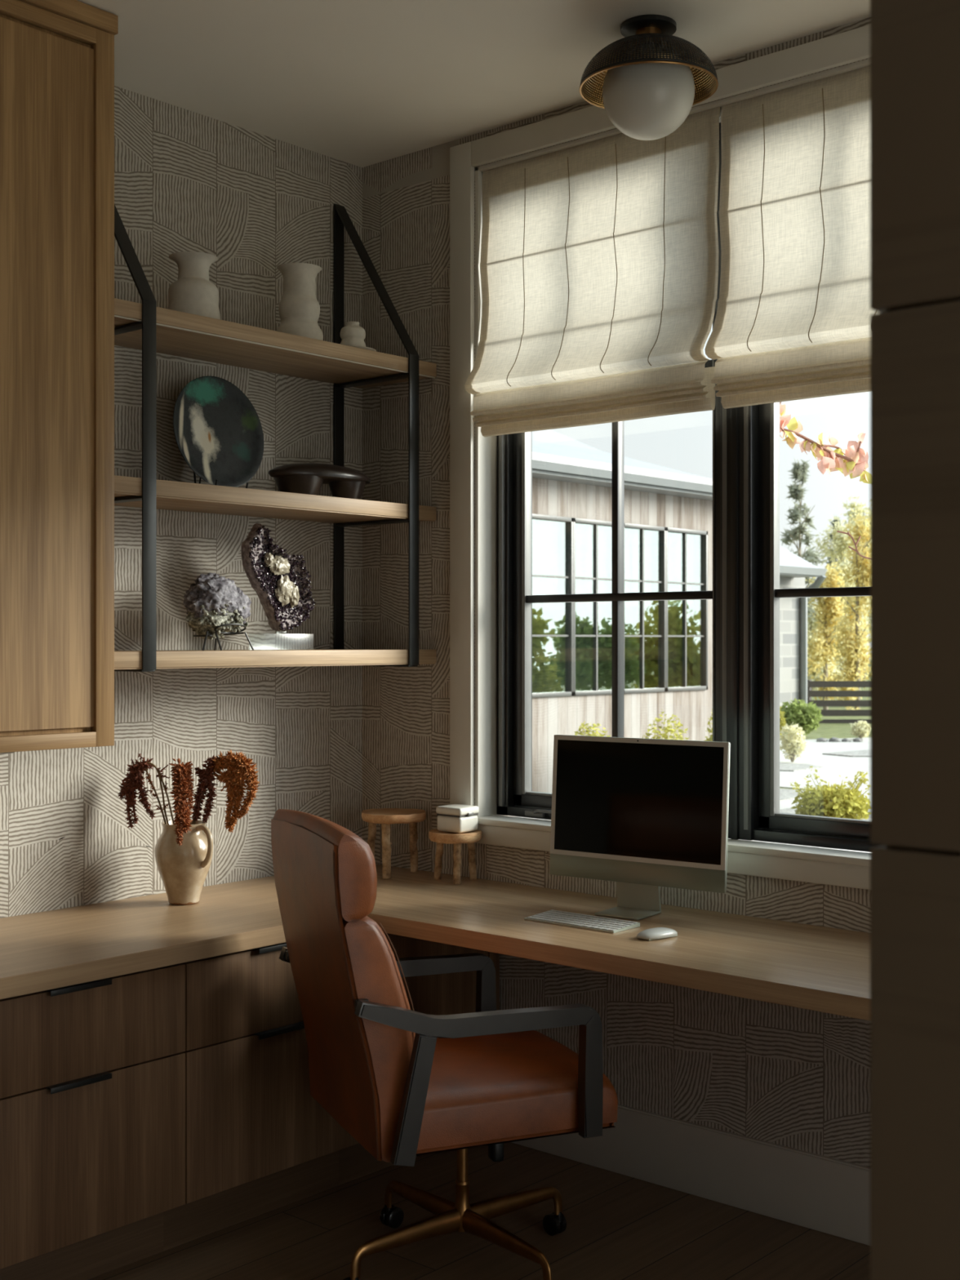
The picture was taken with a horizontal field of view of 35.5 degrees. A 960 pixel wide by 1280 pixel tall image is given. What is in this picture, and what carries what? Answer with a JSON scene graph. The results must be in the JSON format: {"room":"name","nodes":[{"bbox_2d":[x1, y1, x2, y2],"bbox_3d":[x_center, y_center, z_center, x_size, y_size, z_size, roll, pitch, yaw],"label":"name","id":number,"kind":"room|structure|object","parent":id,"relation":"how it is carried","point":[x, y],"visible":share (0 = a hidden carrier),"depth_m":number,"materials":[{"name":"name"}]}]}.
{"room":"office","nodes":[
{"label":"office","id":0,"kind":"room"},
{"bbox_2d":[0,85,362,918],"bbox_3d":[-1.965,-0.024,3.144,0.160,3.000,5.070,0,0,41],"label":"wall","id":1,"kind":"structure","parent":0,"point":[185,180],"depth_m":4.38,"materials":[{"name":"paper"}]},
{"bbox_2d":[0,0,118,754],"bbox_3d":[-1.350,-0.628,3.418,0.403,1.783,0.964,0,0,41],"label":"upper cabinet","id":2,"kind":"object","parent":1,"relation":"attached to","point":[57,56],"visible":1,"depth_m":3.53,"materials":[{"name":"brown wood"}]},
{"bbox_2d":[114,203,436,671],"bbox_3d":[-0.657,-0.649,4.259,0.336,1.458,1.223,0,0,41],"label":"wall shelf","id":3,"kind":"object","parent":1,"relation":"attached to","point":[148,327],"visible":0.66,"depth_m":4.23,"materials":[{"name":"brown wood"}]},
{"bbox_2d":[167,251,220,319],"bbox_3d":[-0.778,-0.945,4.068,0.143,0.186,0.143,0,0,41],"label":"vase","id":4,"kind":"object","parent":3,"relation":"on","point":[193,292],"visible":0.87,"depth_m":4.02,"materials":[{"name":"ceramic"}]},
{"bbox_2d":[193,471,248,488],"bbox_3d":[-0.750,-0.485,4.241,0.158,0.156,0.121,0,0,41],"label":"plate stand","id":5,"kind":"object","parent":3,"relation":"on","point":[194,473],"visible":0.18,"depth_m":4.22,"materials":[{"name":"black metal"}]},
{"bbox_2d":[173,376,263,487],"bbox_3d":[-0.737,-0.587,4.230,0.057,0.319,0.322,0,0,43],"label":"round plate","id":6,"kind":"object","parent":5,"relation":"on","point":[218,431],"visible":0.98,"depth_m":4.24,"materials":[{"name":"ceramic"}]},
{"bbox_2d":[193,623,253,650],"bbox_3d":[-0.727,-0.008,4.172,0.113,0.076,0.163,0,0,41],"label":"stand","id":7,"kind":"object","parent":3,"relation":"on","point":[207,634],"visible":1,"depth_m":4.15,"materials":[{"name":"black metal"}]},
{"bbox_2d":[182,572,251,639],"bbox_3d":[-0.729,-0.094,4.176,0.115,0.187,0.222,0,0,41],"label":"rock","id":8,"kind":"object","parent":7,"relation":"on","point":[215,600],"visible":0.98,"depth_m":4.13,"materials":[{"name":"grey stone"}]},
{"bbox_2d":[275,262,323,340],"bbox_3d":[-0.525,-0.966,4.356,0.139,0.229,0.139,0,0,41],"label":"vase","id":9,"kind":"object","parent":3,"relation":"on","point":[299,308],"visible":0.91,"depth_m":4.31,"materials":[{"name":"ceramic"}]},
{"bbox_2d":[268,462,370,499],"bbox_3d":[-0.472,-0.467,4.447,0.365,0.112,0.176,0,0,-43],"label":"bowl","id":10,"kind":"object","parent":3,"relation":"on","point":[308,478],"visible":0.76,"depth_m":4.36,"materials":[{"name":"black ceramic"}]},
{"bbox_2d":[268,462,370,484],"bbox_3d":[-0.472,-0.497,4.447,0.365,0.050,0.176,0,0,-43],"label":"tray","id":11,"kind":"object","parent":10,"relation":"on","point":[302,473],"depth_m":4.35,"materials":[{"name":"black"}]},
{"bbox_2d":[351,346,376,351],"bbox_3d":[-0.378,-0.856,4.447,0.140,0.009,0.140,0,0,41],"label":"saucer","id":12,"kind":"object","parent":3,"relation":"on","point":[360,347],"visible":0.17,"depth_m":4.40,"materials":[{"name":"ceramic"}]},
{"bbox_2d":[340,321,365,346],"bbox_3d":[-0.378,-0.898,4.447,0.077,0.086,0.077,0,0,41],"label":"vase","id":13,"kind":"object","parent":12,"relation":"on","point":[351,335],"visible":0.88,"depth_m":4.42,"materials":[{"name":"ceramic"}]},
{"bbox_3d":[-0.576,0.001,4.351,0.060,0.054,0.192,0,0,43],"label":"block","id":14,"kind":"object","parent":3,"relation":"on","visible":0},
{"bbox_2d":[240,523,315,631],"bbox_3d":[-0.593,-0.180,4.343,0.080,0.309,0.253,0,0,41],"label":"amethyst geode","id":15,"kind":"object","parent":14,"relation":"on","point":[281,583],"visible":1,"depth_m":4.32,"materials":[{"name":"purple stone"}]},
{"bbox_2d":[76,0,870,167],"bbox_3d":[-0.127,-1.584,1.555,5.100,0.120,5.200,0,0,41],"label":"ceiling","id":16,"kind":"structure","parent":0,"point":[362,83],"depth_m":3.90,"materials":[{"name":"paint"}]},
{"bbox_2d":[579,14,718,140],"bbox_3d":[0.418,-1.384,3.716,0.342,0.278,0.342,0,0,-39],"label":"ceiling light","id":17,"kind":"object","parent":16,"relation":"attached to","point":[648,87],"visible":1,"depth_m":3.63,"materials":[{"name":"white glass"}]},
{"bbox_2d":[87,1142,870,1279],"bbox_3d":[-0.158,1.536,1.489,5.060,0.120,5.060,0,0,41],"label":"floor","id":18,"kind":"structure","parent":0,"point":[620,1226],"depth_m":3.68,"materials":[{"name":"brown wood"}]},
{"bbox_2d":[0,963,185,1279],"bbox_3d":[-1.112,1.119,3.524,0.612,0.712,0.600,0,0,41],"label":"base cabinet","id":19,"kind":"object","parent":18,"relation":"on","point":[92,1073],"visible":0.98,"depth_m":3.37,"materials":[{"name":"brown wood"}]},
{"bbox_2d":[163,942,359,1251],"bbox_3d":[-0.724,1.119,3.967,0.612,0.712,0.580,0,0,41],"label":"base cabinet","id":20,"kind":"object","parent":18,"relation":"on","point":[258,1142],"visible":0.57,"depth_m":3.71,"materials":[{"name":"brown wood"}]},
{"bbox_2d":[338,933,499,1185],"bbox_3d":[-0.352,1.119,4.405,0.594,0.712,0.566,0,0,41],"label":"base cabinet","id":21,"kind":"object","parent":18,"relation":"on","point":[447,993],"visible":0.07,"depth_m":4.21,"materials":[{"name":"brown wood"}]},
{"bbox_2d":[0,863,870,1020],"bbox_3d":[0.001,0.738,2.837,3.198,0.044,2.498,0,0,41],"label":"countertop","id":22,"kind":"structure","parent":21,"relation":"on","point":[818,968],"depth_m":3.60,"materials":[{"name":"brown wood"}]},
{"bbox_2d":[154,819,213,905],"bbox_3d":[-0.803,0.606,4.076,0.160,0.219,0.158,0,0,-7],"label":"jug","id":23,"kind":"object","parent":22,"relation":"on","point":[183,870],"visible":0.95,"depth_m":4.02,"materials":[{"name":"ceramic"}]},
{"bbox_2d":[117,753,168,829],"bbox_3d":[-0.889,0.492,4.073,0.195,0.369,0.050,0,0,2],"label":"stem","id":24,"kind":"object","parent":23,"relation":"in","point":[134,779],"visible":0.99,"depth_m":4.07,"materials":[{"name":"brown plant"}]},
{"bbox_2d":[144,768,168,824],"bbox_3d":[-0.861,0.512,4.078,0.101,0.329,0.021,0,0,-3],"label":"stem","id":25,"kind":"object","parent":23,"relation":"in","point":[148,777],"visible":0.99,"depth_m":4.07,"materials":[{"name":"brown plant"}]},
{"bbox_2d":[155,764,174,824],"bbox_3d":[-0.836,0.507,4.073,0.092,0.338,0.020,0,0,3],"label":"stem","id":26,"kind":"object","parent":23,"relation":"in","point":[162,776],"visible":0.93,"depth_m":4.07,"materials":[{"name":"brown plant"}]},
{"bbox_2d":[168,757,194,845],"bbox_3d":[-0.801,0.497,4.033,0.071,0.359,0.113,0,0,-15],"label":"stem","id":27,"kind":"object","parent":23,"relation":"in","point":[183,788],"visible":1,"depth_m":4.01,"materials":[{"name":"brown plant"}]},
{"bbox_2d":[191,755,219,824],"bbox_3d":[-0.754,0.493,4.071,0.098,0.366,0.062,0,0,-21],"label":"stem","id":28,"kind":"object","parent":23,"relation":"in","point":[205,775],"visible":0.98,"depth_m":4.07,"materials":[{"name":"brown plant"}]},
{"bbox_2d":[194,749,259,832],"bbox_3d":[-0.692,0.487,4.074,0.190,0.378,0.057,0,0,-1],"label":"stem","id":29,"kind":"object","parent":23,"relation":"in","point":[238,767],"visible":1,"depth_m":4.07,"materials":[{"name":"orange plant"}]},
{"bbox_2d":[361,808,426,879],"bbox_3d":[-0.264,0.620,4.579,0.198,0.192,0.200,0,0,-5],"label":"stool","id":30,"kind":"object","parent":22,"relation":"on","point":[384,816],"visible":0.91,"depth_m":4.53,"materials":[{"name":"brown wood"}]},
{"bbox_2d":[428,828,481,884],"bbox_3d":[-0.074,0.642,4.455,0.161,0.150,0.162,0,0,41],"label":"stool","id":31,"kind":"object","parent":22,"relation":"on","point":[441,837],"visible":0.95,"depth_m":4.41,"materials":[{"name":"brown wood"}]},
{"bbox_2d":[435,804,479,832],"bbox_3d":[-0.065,0.531,4.455,0.102,0.074,0.092,0,0,39],"label":"lidded box","id":32,"kind":"object","parent":31,"relation":"on","point":[453,818],"visible":1,"depth_m":4.42,"materials":[{"name":"white ceramic"}]},
{"bbox_2d":[524,909,639,933],"bbox_3d":[0.256,0.710,3.788,0.280,0.011,0.115,0,0,40],"label":"keyboard","id":33,"kind":"object","parent":22,"relation":"on","point":[552,917],"visible":1,"depth_m":3.77,"materials":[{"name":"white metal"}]},
{"bbox_2d":[549,734,730,919],"bbox_3d":[0.398,0.488,3.934,0.205,0.458,0.516,0,0,-40],"label":"desktop computer","id":34,"kind":"object","parent":22,"relation":"on","point":[643,815],"visible":1,"depth_m":3.93,"materials":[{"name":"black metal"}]},
{"bbox_2d":[636,927,677,941],"bbox_3d":[0.426,0.705,3.606,0.114,0.021,0.057,0,0,-38],"label":"computer mouse","id":35,"kind":"object","parent":22,"relation":"on","point":[656,933],"visible":1,"depth_m":3.58,"materials":[{"name":"white plastic"}]},
{"bbox_2d":[271,808,617,1279],"bbox_3d":[-0.082,0.936,3.512,0.709,1.079,0.635,0,0,-23],"label":"desk chair","id":36,"kind":"object","parent":18,"relation":"on","point":[405,1083],"visible":1,"depth_m":3.30,"materials":[{"name":"leather"}]},
{"bbox_2d":[362,17,870,1167],"bbox_3d":[1.497,-0.024,3.296,4.850,3.000,0.160,0,0,41],"label":"wall","id":37,"kind":"structure","parent":0,"point":[795,1077],"depth_m":4.46,"materials":[{"name":"paper"}]},
{"bbox_2d":[449,24,885,889],"bbox_3d":[0.683,-0.445,4.002,1.896,2.106,0.201,0,0,41],"label":"window","id":38,"kind":"structure","parent":37,"relation":"in","point":[746,593],"depth_m":4.29,"materials":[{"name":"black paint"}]},
{"bbox_2d":[464,106,721,436],"bbox_3d":[0.307,-1.015,4.225,0.831,0.812,0.131,0,0,41],"label":"roman shade","id":39,"kind":"object","parent":38,"relation":"attached to","point":[599,258],"visible":0.98,"depth_m":4.20,"materials":[{"name":"fabric"}]},
{"bbox_2d":[705,65,879,408],"bbox_3d":[0.946,-1.014,3.665,0.852,0.813,0.131,0,0,41],"label":"roman shade","id":40,"kind":"object","parent":38,"relation":"attached to","point":[794,205],"visible":0.66,"depth_m":3.79,"materials":[{"name":"fabric"}]},
{"bbox_2d":[511,1104,870,1245],"bbox_3d":[1.382,1.383,3.278,4.699,0.186,0.017,0,0,41],"label":"baseboard","id":41,"kind":"structure","parent":37,"relation":"attached to","point":[831,1196],"depth_m":3.90,"materials":[{"name":"white paint"}]},
{"bbox_2d":[870,0,959,1279],"bbox_3d":[0.685,-0.024,0.843,0.940,3.000,0.140,0,0,41],"label":"wall","id":42,"kind":"structure","parent":0,"point":[915,44],"depth_m":1.08,"materials":[{"name":"brown wood"}]},
{"label":"outside","id":43,"kind":"structure","parent":0,"visible":0},
{"bbox_2d":[779,737,870,808],"bbox_3d":[20.638,1.780,17.399,34.934,0.032,33.400,0,0,41],"label":"ground","id":44,"kind":"structure","parent":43,"point":[833,766],"depth_m":21.09,"materials":[{"name":"white concrete"}]},
{"bbox_2d":[779,722,808,762],"bbox_3d":[4.484,1.463,21.497,0.424,0.586,0.401,0,0,-31],"label":"shrub","id":45,"kind":"object","parent":44,"relation":"on","point":[791,741],"visible":0.98,"depth_m":21.43,"materials":[{"name":"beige plant"}]},
{"bbox_2d":[816,737,827,742],"bbox_3d":[5.934,1.746,26.003,0.188,0.108,0.230,0,0,41],"label":"rock","id":46,"kind":"object","parent":44,"relation":"on","point":[819,740],"visible":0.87,"depth_m":25.93,"materials":[{"name":"stone"}]},
{"bbox_2d":[828,737,840,742],"bbox_3d":[6.162,1.746,26.009,0.192,0.131,0.233,0,0,41],"label":"rock","id":47,"kind":"object","parent":44,"relation":"on","point":[833,739],"visible":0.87,"depth_m":25.93,"materials":[{"name":"stone"}]},
{"bbox_2d":[841,737,850,742],"bbox_3d":[6.349,1.748,26.001,0.155,0.089,0.194,0,0,41],"label":"rock","id":48,"kind":"object","parent":44,"relation":"on","point":[844,740],"visible":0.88,"depth_m":25.95,"materials":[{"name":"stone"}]},
{"bbox_2d":[853,737,863,742],"bbox_3d":[6.565,1.747,26.000,0.190,0.111,0.189,0,0,-12],"label":"rock","id":49,"kind":"object","parent":44,"relation":"on","point":[856,740],"visible":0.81,"depth_m":25.94,"materials":[{"name":"stone"}]},
{"bbox_2d":[848,720,870,738],"bbox_3d":[6.733,1.582,26.506,0.390,0.346,0.411,0,0,0],"label":"shrub","id":50,"kind":"object","parent":44,"relation":"on","point":[860,730],"visible":0.99,"depth_m":26.43,"materials":[{"name":"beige plant"}]},
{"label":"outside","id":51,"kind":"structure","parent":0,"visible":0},
{"bbox_2d":[779,659,870,790],"bbox_3d":[-0.357,1.926,57.984,150.000,0.300,160.000,0,0,41],"label":"lawn","id":52,"kind":"structure","parent":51,"point":[828,731],"depth_m":30.32,"materials":[{"name":"green plant"}]},
{"bbox_2d":[509,429,712,817],"bbox_3d":[-2.214,-1.024,15.778,6.020,5.600,10.650,0,0,41],"label":"neighbouring house","id":53,"kind":"structure","parent":52,"relation":"on","point":[668,512],"depth_m":16.61,"materials":[{"name":"beige wood"}]},
{"bbox_2d":[624,528,652,605],"bbox_3d":[1.691,-0.832,16.462,0.023,0.895,0.665,0,0,41],"label":"blind","id":54,"kind":"object","parent":53,"relation":"hanging from","point":[631,535],"depth_m":16.47,"materials":[{"name":"white fabric"}]},
{"bbox_2d":[667,532,694,606],"bbox_3d":[2.244,-0.832,17.094,0.023,0.895,0.695,0,0,41],"label":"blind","id":55,"kind":"object","parent":53,"relation":"hanging from","point":[674,540],"depth_m":17.10,"materials":[{"name":"white fabric"}]},
{"bbox_2d":[517,788,870,849],"bbox_3d":[6.061,1.771,7.634,18.000,0.050,11.700,0,0,41],"label":"gravel bed","id":56,"kind":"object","parent":52,"relation":"on","point":[785,794],"visible":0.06,"depth_m":15.48,"materials":[{"name":"white gravel"}]},
{"bbox_2d":[573,720,610,737],"bbox_3d":[1.046,1.258,14.296,0.500,0.984,0.491,0,0,41],"label":"shrub","id":57,"kind":"object","parent":56,"relation":"on","point":[582,725],"visible":0.03,"depth_m":14.29,"materials":[{"name":"green plant"}]},
{"bbox_2d":[642,708,688,740],"bbox_3d":[1.876,1.218,15.104,0.541,1.064,0.560,0,0,41],"label":"shrub","id":58,"kind":"object","parent":56,"relation":"on","point":[664,735],"visible":0.22,"depth_m":15.09,"materials":[{"name":"green plant"}]},
{"bbox_2d":[703,709,712,741],"bbox_3d":[2.533,1.229,15.811,0.381,1.041,0.365,0,0,41],"label":"shrub","id":59,"kind":"object","parent":56,"relation":"on","point":[710,739],"visible":0.06,"depth_m":15.80,"materials":[{"name":"green plant"}]},
{"bbox_2d":[789,765,870,819],"bbox_3d":[3.270,1.476,13.901,0.760,0.580,0.796,0,0,41],"label":"shrub","id":60,"kind":"object","parent":56,"relation":"on","point":[828,801],"visible":0.89,"depth_m":13.73,"materials":[{"name":"green plant"}]},
{"bbox_2d":[779,706,786,734],"bbox_3d":[5.231,1.452,26.491,0.402,0.622,0.407,0,0,41],"label":"shrub","id":61,"kind":"object","parent":52,"relation":"on","point":[782,722],"visible":0.16,"depth_m":26.42,"materials":[{"name":"green plant"}]},
{"bbox_2d":[779,763,822,771],"bbox_3d":[4.373,1.771,20.605,0.638,0.050,1.093,0,0,16],"label":"slab","id":62,"kind":"object","parent":52,"relation":"on","point":[783,766],"depth_m":20.61,"materials":[{"name":"grey concrete"}]},
{"bbox_2d":[779,697,822,736],"bbox_3d":[5.768,1.417,27.203,0.885,0.735,0.883,0,0,41],"label":"shrub","id":63,"kind":"object","parent":52,"relation":"on","point":[806,717],"visible":0.75,"depth_m":26.98,"materials":[{"name":"green plant"}]},
{"bbox_2d":[779,546,826,707],"bbox_3d":[1.591,-0.674,29.002,6.320,4.900,10.160,0,0,41],"label":"stone outbuilding","id":64,"kind":"structure","parent":52,"relation":"on","point":[793,569],"depth_m":30.74,"materials":[{"name":"grey stone"}]},
{"bbox_2d":[780,456,826,622],"bbox_3d":[9.744,-1.920,45.930,1.815,7.394,2.250,0,0,7],"label":"pine tree","id":65,"kind":"object","parent":52,"relation":"on","point":[796,491],"visible":0.62,"depth_m":45.88,"materials":[{"name":"green plant"}]},
{"bbox_2d":[807,601,838,690],"bbox_3d":[11.102,0.205,49.953,1.902,3.260,1.719,0,0,41],"label":"tree","id":66,"kind":"object","parent":52,"relation":"on","point":[812,625],"visible":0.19,"depth_m":49.58,"materials":[{"name":"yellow plant"}]},
{"bbox_2d":[804,561,847,709],"bbox_3d":[8.752,-0.107,37.997,1.155,3.771,1.241,0,0,4],"label":"tree","id":67,"kind":"object","parent":52,"relation":"on","point":[829,611],"visible":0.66,"depth_m":37.89,"materials":[{"name":"yellow plant"}]},
{"bbox_2d":[823,515,851,661],"bbox_3d":[14.137,-1.640,59.897,1.503,6.834,1.688,0,0,41],"label":"tree","id":68,"kind":"object","parent":52,"relation":"on","point":[834,520],"visible":0.16,"depth_m":60.01,"materials":[{"name":"green plant"}]},
{"bbox_2d":[807,680,870,723],"bbox_3d":[11.130,1.343,32.075,9.000,0.975,0.151,0,0,0],"label":"fence","id":69,"kind":"object","parent":52,"relation":"on","point":[811,683],"visible":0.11,"depth_m":32.00,"materials":[{"name":"grey wood"}]},
{"bbox_2d":[812,513,869,679],"bbox_3d":[12.587,-1.264,52.041,2.170,6.275,2.068,0,0,17],"label":"tree","id":70,"kind":"object","parent":52,"relation":"on","point":[842,545],"visible":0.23,"depth_m":51.84,"materials":[{"name":"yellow plant"}]},
{"bbox_2d":[822,749,870,756],"bbox_3d":[6.394,1.771,23.442,1.225,0.050,2.323,0,0,41],"label":"gravel strip","id":71,"kind":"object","parent":52,"relation":"on","point":[866,753],"visible":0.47,"depth_m":22.97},
{"bbox_2d":[827,507,870,709],"bbox_3d":[9.078,-0.677,36.056,1.250,5.019,1.353,0,0,41],"label":"tree","id":72,"kind":"object","parent":52,"relation":"on","point":[854,664],"visible":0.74,"depth_m":35.95,"materials":[{"name":"yellow plant"}]},
{"bbox_2d":[834,848,870,853],"bbox_3d":[3.732,1.766,6.948,14.600,0.060,8.000,0,0,41],"label":"paved terrace","id":73,"kind":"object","parent":52,"relation":"on","point":[834,849],"depth_m":12.33,"materials":[{"name":"grey concrete"}]},
{"bbox_2d":[779,401,870,559],"bbox_3d":[1.314,0.445,5.287,0.655,2.664,0.239,0,0,-15],"label":"tree","id":74,"kind":"object","parent":73,"relation":"on","point":[855,464],"visible":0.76,"depth_m":5.30,"materials":[{"name":"pink plant"}]},
{"bbox_2d":[842,493,870,680],"bbox_3d":[14.397,-1.873,56.008,1.899,7.299,1.653,0,0,-10],"label":"tree","id":75,"kind":"object","parent":52,"relation":"on","point":[852,505],"visible":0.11,"depth_m":55.85,"materials":[{"name":"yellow plant"}]},
{"bbox_2d":[862,601,870,699],"bbox_3d":[11.090,-1.066,39.987,1.579,6.008,1.638,0,0,26],"label":"tree","id":76,"kind":"object","parent":52,"relation":"on","point":[866,602],"visible":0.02,"depth_m":39.96,"materials":[{"name":"yellow plant"}]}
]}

